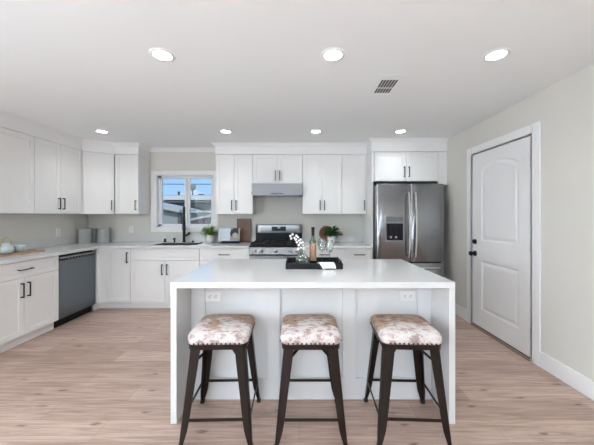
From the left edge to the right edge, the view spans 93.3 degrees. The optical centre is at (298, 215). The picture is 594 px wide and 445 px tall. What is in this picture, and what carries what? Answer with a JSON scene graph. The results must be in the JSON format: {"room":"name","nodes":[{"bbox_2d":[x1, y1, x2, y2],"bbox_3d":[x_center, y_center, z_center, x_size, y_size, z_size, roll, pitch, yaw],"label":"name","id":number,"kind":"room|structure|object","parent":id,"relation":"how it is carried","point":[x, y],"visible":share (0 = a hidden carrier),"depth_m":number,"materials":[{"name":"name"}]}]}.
{"room":"kitchen","nodes":[
{"label":"kitchen","id":0,"kind":"room"},
{"bbox_2d":[0,135,87,242],"bbox_3d":[-3.550,0.117,-0.175,0.120,2.455,9.650,0,0,0],"label":"wall","id":1,"kind":"structure","parent":0,"point":[17,227],"depth_m":3.76,"materials":[{"name":"paint"}]},
{"bbox_2d":[0,127,33,212],"bbox_3d":[-3.306,-0.482,3.051,0.364,0.917,0.598,0,0,0],"label":"upper cabinet","id":2,"kind":"object","parent":1,"relation":"attached to","point":[16,148],"visible":1,"depth_m":3.15,"materials":[{"name":"paint"}]},
{"bbox_2d":[8,137,81,213],"bbox_3d":[-3.306,-0.482,3.716,0.364,0.917,0.728,0,0,0],"label":"upper cabinet","id":3,"kind":"object","parent":1,"relation":"attached to","point":[57,167],"visible":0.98,"depth_m":3.66,"materials":[{"name":"paint"}]},
{"bbox_2d":[56,228,59,236],"bbox_3d":[-3.485,0.245,4.060,0.009,0.116,0.072,0,0,0],"label":"wall outlet","id":4,"kind":"object","parent":1,"relation":"attached to","point":[57,229],"visible":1,"depth_m":4.05,"materials":[{"name":"plastic"}]},
{"bbox_2d":[82,151,114,213],"bbox_3d":[-3.169,-0.482,4.369,0.638,0.917,0.554,0,0,0],"label":"upper cabinet","id":5,"kind":"object","parent":1,"relation":"attached to","point":[98,169],"visible":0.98,"depth_m":4.21,"materials":[{"name":"paint"}]},
{"bbox_2d":[88,152,373,234],"bbox_3d":[-0.670,0.117,4.710,5.880,2.455,0.120,0,0,0],"label":"wall","id":6,"kind":"structure","parent":0,"point":[269,210],"depth_m":4.65,"materials":[{"name":"paint"}]},
{"bbox_2d":[115,155,149,213],"bbox_3d":[-2.654,-0.482,4.466,0.360,0.917,0.364,0,0,0],"label":"upper cabinet","id":7,"kind":"object","parent":6,"relation":"attached to","point":[132,172],"visible":1,"depth_m":4.33,"materials":[{"name":"paint"}]},
{"bbox_2d":[0,116,149,158],"bbox_3d":[-3.085,-0.998,3.163,0.632,0.106,3.177,0,0,14],"label":"trim","id":8,"kind":"structure","parent":7,"relation":"on","point":[6,123],"depth_m":3.80,"materials":[{"name":"paint"}]},
{"bbox_2d":[151,171,217,231],"bbox_3d":[-1.893,-0.234,4.694,1.105,1.016,0.123,0,0,0],"label":"window","id":9,"kind":"structure","parent":6,"relation":"in","point":[157,177],"depth_m":4.63,"materials":[{"name":"paint"}]},
{"bbox_2d":[0,109,448,151],"bbox_3d":[-1.035,-1.080,3.927,5.888,0.060,2.539,0,0,-25],"label":"trim","id":10,"kind":"structure","parent":6,"relation":"attached to","point":[5,114],"depth_m":4.26,"materials":[{"name":"paint"}]},
{"bbox_2d":[216,155,255,213],"bbox_3d":[-1.000,-0.482,4.466,0.574,0.917,0.364,0,0,0],"label":"upper cabinet","id":11,"kind":"object","parent":6,"relation":"attached to","point":[234,173],"visible":0.98,"depth_m":4.33,"materials":[{"name":"paint"}]},
{"bbox_2d":[215,147,366,154],"bbox_3d":[-0.120,-0.998,4.484,2.339,0.106,0.328,0,0,0],"label":"trim","id":12,"kind":"structure","parent":11,"relation":"on","point":[218,150],"depth_m":4.32,"materials":[{"name":"paint"}]},
{"bbox_2d":[251,183,301,196],"bbox_3d":[-0.328,-0.391,4.396,0.758,0.181,0.498,0,0,0],"label":"range hood","id":13,"kind":"object","parent":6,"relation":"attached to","point":[258,189],"visible":0.97,"depth_m":4.20,"materials":[{"name":"metal"}]},
{"bbox_2d":[253,155,301,182],"bbox_3d":[-0.329,-0.712,4.466,0.764,0.458,0.364,0,0,0],"label":"upper cabinet","id":14,"kind":"object","parent":6,"relation":"attached to","point":[266,168],"visible":0.81,"depth_m":4.33,"materials":[{"name":"paint"}]},
{"bbox_2d":[302,155,341,213],"bbox_3d":[0.357,-0.482,4.466,0.604,0.917,0.364,0,0,0],"label":"upper cabinet","id":15,"kind":"object","parent":6,"relation":"attached to","point":[321,174],"visible":1,"depth_m":4.33,"materials":[{"name":"paint"}]},
{"bbox_2d":[342,154,366,213],"bbox_3d":[0.855,-0.482,4.466,0.387,0.917,0.364,0,0,0],"label":"upper cabinet","id":16,"kind":"object","parent":6,"relation":"attached to","point":[353,166],"depth_m":4.33,"materials":[{"name":"paint"}]},
{"bbox_2d":[0,0,593,147],"bbox_3d":[-0.670,-1.160,-0.175,5.880,0.100,9.890,0,0,0],"label":"ceiling","id":17,"kind":"structure","parent":0,"point":[255,70],"depth_m":2.08,"materials":[{"name":"paint"}]},
{"bbox_2d":[94,129,109,132],"bbox_3d":[-2.600,-1.106,3.700,0.168,0.006,0.168,0,0,0],"label":"recessed light","id":18,"kind":"object","parent":17,"relation":"in","point":[96,130],"visible":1,"depth_m":3.69,"materials":[{"name":"paint"}]},
{"bbox_2d":[149,48,175,61],"bbox_3d":[-0.944,-1.106,1.940,0.168,0.006,0.168,0,0,0],"label":"recessed light","id":19,"kind":"object","parent":17,"relation":"in","point":[160,54],"visible":1,"depth_m":1.93,"materials":[{"name":"paint"}]},
{"bbox_2d":[153,51,171,59],"bbox_3d":[-0.944,-1.108,1.940,0.120,0.003,0.120,0,0,39],"label":"diffuser","id":20,"kind":"object","parent":19,"relation":"attached to","point":[159,55],"depth_m":1.94,"materials":[{"name":"white plastic"}]},
{"bbox_2d":[219,129,231,132],"bbox_3d":[-0.967,-1.106,3.700,0.168,0.006,0.168,0,0,0],"label":"recessed light","id":21,"kind":"object","parent":17,"relation":"in","point":[222,130],"visible":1,"depth_m":3.69,"materials":[{"name":"paint"}]},
{"bbox_2d":[310,129,321,132],"bbox_3d":[0.224,-1.106,3.700,0.168,0.006,0.168,0,0,0],"label":"recessed light","id":22,"kind":"object","parent":17,"relation":"in","point":[315,130],"visible":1,"depth_m":3.69,"materials":[{"name":"paint"}]},
{"bbox_2d":[321,48,344,61],"bbox_3d":[0.236,-1.106,1.940,0.168,0.006,0.168,0,0,0],"label":"recessed light","id":23,"kind":"object","parent":17,"relation":"in","point":[331,54],"visible":1,"depth_m":1.93,"materials":[{"name":"paint"}]},
{"bbox_2d":[324,51,341,59],"bbox_3d":[0.236,-1.108,1.940,0.120,0.003,0.120,0,0,39],"label":"diffuser","id":24,"kind":"object","parent":23,"relation":"attached to","point":[328,55],"depth_m":1.94,"materials":[{"name":"white plastic"}]},
{"bbox_2d":[368,75,406,94],"bbox_3d":[0.745,-1.108,2.390,0.224,0.003,0.360,0,0,0],"label":"ceiling vent","id":25,"kind":"object","parent":17,"relation":"in","point":[384,84],"visible":1,"depth_m":2.37,"materials":[{"name":"metal"}]},
{"bbox_2d":[394,129,406,132],"bbox_3d":[1.340,-1.106,3.700,0.168,0.006,0.168,0,0,0],"label":"recessed light","id":26,"kind":"object","parent":17,"relation":"in","point":[401,130],"visible":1,"depth_m":3.69,"materials":[{"name":"paint"}]},
{"bbox_2d":[482,48,510,61],"bbox_3d":[1.363,-1.106,1.940,0.168,0.006,0.168,0,0,0],"label":"recessed light","id":27,"kind":"object","parent":17,"relation":"in","point":[497,54],"visible":1,"depth_m":1.93,"materials":[{"name":"paint"}]},
{"bbox_2d":[486,50,506,59],"bbox_3d":[1.363,-1.108,1.940,0.120,0.003,0.120,0,0,-39],"label":"diffuser","id":28,"kind":"object","parent":27,"relation":"attached to","point":[494,54],"depth_m":1.93,"materials":[{"name":"white plastic"}]},
{"bbox_2d":[0,305,593,444],"bbox_3d":[-0.670,1.385,-0.175,5.880,0.080,9.890,0,0,0],"label":"floor","id":29,"kind":"structure","parent":0,"point":[102,376],"depth_m":2.03,"materials":[{"name":"brown wood"}]},
{"bbox_2d":[0,256,58,352],"bbox_3d":[-3.142,0.907,2.910,0.656,0.874,0.838,0,0,0],"label":"base cabinet","id":30,"kind":"object","parent":29,"relation":"on","point":[29,289],"visible":0.98,"depth_m":2.96,"materials":[{"name":"paint"}]},
{"bbox_2d":[54,250,95,327],"bbox_3d":[-3.138,0.910,3.634,0.586,0.866,0.594,0,0,0],"label":"dishwasher","id":31,"kind":"object","parent":29,"relation":"on","point":[76,270],"visible":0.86,"depth_m":3.60,"materials":[{"name":"grey metal"}]},
{"bbox_2d":[58,250,91,256],"bbox_3d":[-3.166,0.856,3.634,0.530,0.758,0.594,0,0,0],"label":"control panel","id":32,"kind":"object","parent":31,"relation":"in","point":[88,250],"depth_m":3.62,"materials":[{"name":"black metal"}]},
{"bbox_2d":[92,249,132,310],"bbox_3d":[-2.944,0.907,4.298,1.078,0.874,0.685,0,0,0],"label":"base cabinet","id":33,"kind":"object","parent":29,"relation":"on","point":[112,266],"visible":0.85,"depth_m":4.00,"materials":[{"name":"paint"}]},
{"bbox_2d":[131,249,199,307],"bbox_3d":[-1.913,0.907,4.302,0.981,0.874,0.676,0,0,0],"label":"base cabinet","id":34,"kind":"object","parent":29,"relation":"on","point":[153,271],"visible":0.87,"depth_m":4.01,"materials":[{"name":"paint"}]},
{"bbox_2d":[179,314,260,444],"bbox_3d":[-0.486,1.015,1.818,0.430,0.658,0.430,0,0,-2],"label":"counter stool","id":35,"kind":"object","parent":29,"relation":"on","point":[234,332],"visible":1,"depth_m":1.65,"materials":[{"name":"grey metal"}]},
{"bbox_2d":[188,314,254,344],"bbox_3d":[-0.486,0.723,1.818,0.366,0.074,0.366,0,0,-2],"label":"cushion","id":36,"kind":"object","parent":35,"relation":"on","point":[213,329],"depth_m":1.70,"materials":[{"name":"fabric"}]},
{"bbox_2d":[200,249,248,266],"bbox_3d":[-1.067,0.907,4.302,0.706,0.874,0.676,0,0,0],"label":"base cabinet","id":37,"kind":"object","parent":29,"relation":"on","point":[206,255],"visible":0.3,"depth_m":4.00,"materials":[{"name":"paint"}]},
{"bbox_2d":[249,224,302,258],"bbox_3d":[-0.328,0.746,4.269,0.758,1.198,0.743,0,0,0],"label":"gas range","id":38,"kind":"object","parent":29,"relation":"on","point":[273,241],"visible":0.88,"depth_m":4.15,"materials":[{"name":"metal"}]},
{"bbox_2d":[249,242,302,246],"bbox_3d":[-0.328,0.439,4.280,0.758,0.023,0.620,0,0,0],"label":"cooktop","id":39,"kind":"object","parent":38,"relation":"in","point":[259,244],"depth_m":4.02,"materials":[{"name":"black metal"}]},
{"bbox_2d":[274,314,347,444],"bbox_3d":[0.070,1.015,1.818,0.430,0.658,0.430,0,0,0],"label":"counter stool","id":40,"kind":"object","parent":29,"relation":"on","point":[298,331],"visible":1,"depth_m":1.65,"materials":[{"name":"grey metal"}]},
{"bbox_2d":[280,314,340,344],"bbox_3d":[0.070,0.723,1.818,0.366,0.074,0.366,0,0,0],"label":"cushion","id":41,"kind":"object","parent":40,"relation":"on","point":[297,329],"depth_m":1.69,"materials":[{"name":"fabric"}]},
{"bbox_2d":[171,259,454,423],"bbox_3d":[0.089,0.887,2.287,1.837,0.914,0.957,0,0,0],"label":"kitchen island","id":42,"kind":"object","parent":29,"relation":"on","point":[264,289],"visible":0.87,"depth_m":2.05,"materials":[{"name":"white stone"}]},
{"bbox_2d":[205,292,220,301],"bbox_3d":[-0.633,0.597,2.064,0.116,0.072,0.008,0,0,0],"label":"outlet","id":43,"kind":"object","parent":42,"relation":"attached to","point":[209,296],"depth_m":2.06,"materials":[{"name":"plastic"}]},
{"bbox_2d":[171,259,454,287],"bbox_3d":[0.089,0.450,2.287,1.837,0.040,0.957,0,0,0],"label":"island countertop","id":44,"kind":"structure","parent":42,"relation":"on","point":[218,273],"depth_m":1.98,"materials":[{"name":"white stone"}]},
{"bbox_2d":[286,257,342,268],"bbox_3d":[0.122,0.401,2.410,0.458,0.058,0.340,0,0,0],"label":"serving tray","id":45,"kind":"object","parent":44,"relation":"on","point":[291,263],"visible":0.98,"depth_m":2.24,"materials":[{"name":"black wood"}]},
{"bbox_2d":[310,227,315,262],"bbox_3d":[0.122,0.261,2.450,0.060,0.320,0.060,0,0,0],"label":"wine bottle","id":46,"kind":"object","parent":45,"relation":"on","point":[312,240],"visible":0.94,"depth_m":2.43,"materials":[{"name":"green glass"}]},
{"bbox_2d":[318,262,335,268],"bbox_3d":[0.207,0.398,2.299,0.172,0.051,0.162,0,0,0],"label":"napkin","id":47,"kind":"object","parent":45,"relation":"on","point":[325,265],"visible":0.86,"depth_m":2.23,"materials":[{"name":"white fabric"}]},
{"bbox_3d":[0.028,0.365,2.380,0.120,0.112,0.120,0,0,0],"label":"vase","id":48,"kind":"object","parent":45,"relation":"on","visible":0},
{"bbox_2d":[290,233,305,261],"bbox_3d":[-0.007,0.279,2.379,0.151,0.261,0.078,0,0,0],"label":"orchid spray","id":49,"kind":"object","parent":48,"relation":"in","point":[292,234],"visible":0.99,"depth_m":2.38,"materials":[{"name":"white plant"}]},
{"bbox_2d":[400,291,415,300],"bbox_3d":[0.800,0.593,2.064,0.116,0.072,0.008,0,0,0],"label":"outlet","id":50,"kind":"object","parent":42,"relation":"attached to","point":[404,295],"depth_m":2.06,"materials":[{"name":"plastic"}]},
{"bbox_2d":[303,249,345,258],"bbox_3d":[0.362,0.907,4.302,0.608,0.874,0.676,0,0,0],"label":"base cabinet","id":51,"kind":"object","parent":29,"relation":"on","point":[340,253],"visible":0.18,"depth_m":4.00,"materials":[{"name":"paint"}]},
{"bbox_2d":[302,235,372,248],"bbox_3d":[0.552,0.397,4.309,0.992,0.144,0.679,0,0,0],"label":"countertop","id":52,"kind":"structure","parent":51,"relation":"on","point":[344,241],"depth_m":4.32,"materials":[{"name":"white stone"}]},
{"bbox_2d":[319,225,341,242],"bbox_3d":[0.504,0.291,4.386,0.367,0.280,0.409,0,0,20],"label":"potted plant","id":53,"kind":"object","parent":52,"relation":"on","point":[327,230],"visible":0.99,"depth_m":4.33,"materials":[{"name":"green plant"}]},
{"bbox_2d":[319,226,342,240],"bbox_3d":[0.524,0.294,4.590,0.387,0.250,0.051,0,0,0],"label":"cutting board","id":54,"kind":"object","parent":52,"relation":"on","point":[323,237],"visible":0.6,"depth_m":4.58,"materials":[{"name":"brown wood"}]},
{"bbox_2d":[346,249,371,258],"bbox_3d":[0.857,0.907,4.302,0.378,0.874,0.676,0,0,0],"label":"drawer","id":55,"kind":"object","parent":29,"relation":"on","point":[350,253],"visible":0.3,"depth_m":4.00,"materials":[{"name":"paint"}]},
{"bbox_2d":[362,152,446,258],"bbox_3d":[1.599,0.211,4.335,1.097,2.268,0.623,0,0,0],"label":"tall cabinet","id":56,"kind":"object","parent":29,"relation":"on","point":[382,167],"visible":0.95,"depth_m":4.07,"materials":[{"name":"paint"}]},
{"bbox_2d":[367,143,446,154],"bbox_3d":[1.599,-0.989,4.189,1.098,0.124,0.258,0,0,0],"label":"trim","id":57,"kind":"structure","parent":56,"relation":"on","point":[373,147],"depth_m":4.06,"materials":[{"name":"paint"}]},
{"bbox_2d":[364,314,451,444],"bbox_3d":[0.676,1.015,1.818,0.430,0.658,0.430,0,0,3],"label":"counter stool","id":58,"kind":"object","parent":29,"relation":"on","point":[394,332],"visible":1,"depth_m":1.66,"materials":[{"name":"grey metal"}]},
{"bbox_2d":[370,314,441,344],"bbox_3d":[0.676,0.723,1.818,0.366,0.074,0.366,0,0,2],"label":"cushion","id":59,"kind":"object","parent":58,"relation":"on","point":[390,329],"depth_m":1.70,"materials":[{"name":"fabric"}]},
{"bbox_2d":[373,184,443,276],"bbox_3d":[1.546,0.453,4.210,0.927,1.782,0.830,0,0,0],"label":"refrigerator","id":60,"kind":"object","parent":29,"relation":"on","point":[408,219],"visible":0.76,"depth_m":3.87,"materials":[{"name":"metal"}]},
{"bbox_3d":[-3.142,0.907,2.069,0.656,0.874,0.838,0,0,0],"label":"base cabinet","id":61,"kind":"object","parent":29,"relation":"on","visible":0},
{"bbox_2d":[0,235,255,264],"bbox_3d":[-2.100,0.397,3.135,2.777,0.144,3.029,0,0,0],"label":"countertop","id":62,"kind":"structure","parent":61,"relation":"on","point":[65,245],"depth_m":4.00,"materials":[{"name":"white stone"}]},
{"bbox_2d":[0,249,44,256],"bbox_3d":[-3.225,0.420,3.060,0.336,0.020,0.666,0,0,4],"label":"wooden tray","id":63,"kind":"object","parent":62,"relation":"on","point":[31,250],"visible":0.52,"depth_m":3.16,"materials":[{"name":"brown wood"}]},
{"bbox_2d":[0,237,14,253],"bbox_3d":[-3.225,0.328,3.053,0.138,0.183,0.202,0,0,0],"label":"teapot","id":64,"kind":"object","parent":63,"relation":"on","point":[6,248],"visible":1,"depth_m":3.06,"materials":[{"name":"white ceramic"}]},
{"bbox_2d":[12,245,26,251],"bbox_3d":[-3.224,0.381,3.240,0.121,0.078,0.121,0,0,45],"label":"tea cup","id":65,"kind":"object","parent":63,"relation":"on","point":[18,248],"visible":0.91,"depth_m":3.21,"materials":[{"name":"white ceramic"}]},
{"bbox_2d":[78,228,91,243],"bbox_3d":[-3.345,0.319,4.385,0.176,0.225,0.176,0,0,0],"label":"canister","id":66,"kind":"object","parent":62,"relation":"on","point":[84,235],"visible":1,"depth_m":4.32,"materials":[{"name":"grey ceramic"}]},
{"bbox_2d":[91,228,96,241],"bbox_3d":[-3.335,0.319,4.552,0.140,0.225,0.140,0,0,0],"label":"canister","id":67,"kind":"object","parent":62,"relation":"on","point":[94,230],"visible":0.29,"depth_m":4.50,"materials":[{"name":"grey metal"}]},
{"bbox_2d":[97,228,109,242],"bbox_3d":[-3.135,0.314,4.500,0.176,0.235,0.176,0,0,0],"label":"canister","id":68,"kind":"object","parent":62,"relation":"on","point":[103,234],"visible":1,"depth_m":4.43,"materials":[{"name":"grey ceramic"}]},
{"bbox_2d":[155,243,201,244],"bbox_3d":[-1.830,0.565,4.270,0.658,0.259,0.338,0,0,0],"label":"sink","id":69,"kind":"object","parent":62,"relation":"in","point":[160,243],"visible":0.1,"depth_m":4.43,"materials":[{"name":"metal"}]},
{"bbox_2d":[182,206,190,241],"bbox_3d":[-1.779,0.141,4.429,0.130,0.579,0.317,0,0,-22],"label":"faucet","id":70,"kind":"object","parent":62,"relation":"on","point":[183,221],"visible":0.99,"depth_m":4.38,"materials":[{"name":"black metal"}]},
{"bbox_2d":[200,225,217,242],"bbox_3d":[-1.444,0.284,4.458,0.337,0.294,0.343,0,0,0],"label":"potted plant","id":71,"kind":"object","parent":62,"relation":"on","point":[209,237],"visible":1,"depth_m":4.41,"materials":[{"name":"green plant"}]},
{"bbox_2d":[221,241,240,242],"bbox_3d":[-1.075,0.345,4.418,0.310,0.172,0.185,0,0,0],"label":"book stand","id":72,"kind":"object","parent":62,"relation":"on","point":[221,241],"visible":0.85,"depth_m":4.34,"materials":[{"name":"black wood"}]},
{"bbox_2d":[218,228,239,240],"bbox_3d":[-1.095,0.299,4.397,0.335,0.202,0.084,0,0,0],"label":"cookbook","id":73,"kind":"object","parent":72,"relation":"on","point":[225,234],"visible":1,"depth_m":4.39,"materials":[{"name":"paper"}]},
{"bbox_2d":[230,229,237,235],"bbox_3d":[-1.013,0.274,4.392,0.132,0.132,0.001,0,-18,0],"label":"picture","id":74,"kind":"object","parent":73,"relation":"attached to","point":[233,230],"depth_m":4.40},
{"bbox_2d":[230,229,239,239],"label":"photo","id":75,"kind":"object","parent":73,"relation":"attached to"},
{"bbox_2d":[237,219,250,241],"bbox_3d":[-0.905,0.241,4.612,0.236,0.374,0.050,0,0,0],"label":"cutting board","id":76,"kind":"object","parent":62,"relation":"on","point":[244,225],"visible":0.76,"depth_m":4.61,"materials":[{"name":"brown wood"}]},
{"bbox_2d":[429,63,593,380],"bbox_3d":[2.210,0.117,-0.175,0.120,2.455,9.650,0,0,0],"label":"wall","id":77,"kind":"structure","parent":0,"point":[564,109],"depth_m":2.32,"materials":[{"name":"paint"}]},
{"bbox_2d":[455,303,466,320],"bbox_3d":[2.142,1.275,4.109,0.016,0.140,1.080,0,0,0],"label":"baseboard","id":78,"kind":"structure","parent":77,"relation":"attached to","point":[460,311],"depth_m":3.68,"materials":[{"name":"paint"}]},
{"bbox_2d":[469,136,529,357],"bbox_3d":[2.129,0.296,3.025,0.122,2.068,0.886,0,0,0],"label":"door","id":79,"kind":"structure","parent":77,"relation":"in","point":[500,253],"depth_m":2.94,"materials":[{"name":"paint"}]},
{"bbox_2d":[471,323,529,360],"bbox_3d":[2.194,1.338,3.027,0.148,0.014,0.884,0,0,0],"label":"threshold","id":80,"kind":"object","parent":77,"relation":"attached to","point":[473,324],"depth_m":2.94,"materials":[{"name":"brown wood"}]},
{"bbox_2d":[467,121,540,366],"bbox_3d":[2.200,0.254,3.027,0.136,2.183,1.081,0,0,0],"label":"trim","id":81,"kind":"structure","parent":77,"relation":"attached to","point":[533,130],"depth_m":2.57,"materials":[{"name":"paint"}]},
{"bbox_2d":[540,352,593,400],"bbox_3d":[2.142,1.275,-1.256,0.016,0.140,7.485,0,0,0],"label":"baseboard","id":82,"kind":"structure","parent":77,"relation":"attached to","point":[581,383],"depth_m":2.22,"materials":[{"name":"paint"}]},
{"label":"outside","id":83,"kind":"structure","parent":0,"visible":0},
{"bbox_3d":[-5.000,1.895,32.425,50.000,0.100,55.150,0,0,0],"label":"ground","id":84,"kind":"structure","parent":83,"visible":0},
{"bbox_2d":[163,191,210,216],"bbox_3d":[-5.500,0.355,14.525,11.800,2.980,4.150,0,0,0],"label":"house","id":85,"kind":"structure","parent":84,"relation":"on","point":[202,202],"depth_m":12.50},
{"bbox_2d":[191,183,195,194],"bbox_3d":[-5.000,-1.212,13.166,0.340,0.590,0.118,0,0,0],"label":"satellite dish","id":86,"kind":"object","parent":85,"relation":"on","point":[193,186],"visible":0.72,"depth_m":13.12,"materials":[{"name":"grey metal"}]},
{"bbox_2d":[163,202,210,223],"bbox_3d":[-4.250,0.615,9.725,3.000,2.460,1.950,0,0,0],"label":"garden shed","id":87,"kind":"object","parent":84,"relation":"on","point":[168,218],"visible":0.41,"depth_m":9.00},
{"bbox_2d":[191,214,210,223],"bbox_3d":[-2.600,0.820,8.500,1.600,2.050,0.600,0,0,0],"label":"roof","id":88,"kind":"structure","parent":84,"relation":"on","point":[206,219],"depth_m":8.22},
{"bbox_3d":[4.100,-0.505,15.500,0.200,4.700,0.200,0,0,0],"label":"utility pole","id":89,"kind":"object","parent":84,"relation":"on","visible":0},
{"bbox_2d":[171,184,210,184],"bbox_3d":[-4.000,-1.822,15.500,16.001,0.224,0.044,0,0,0],"label":"cable","id":90,"kind":"object","parent":89,"relation":"attached to","point":[171,184],"visible":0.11,"depth_m":15.49,"materials":[{"name":"plastic"}]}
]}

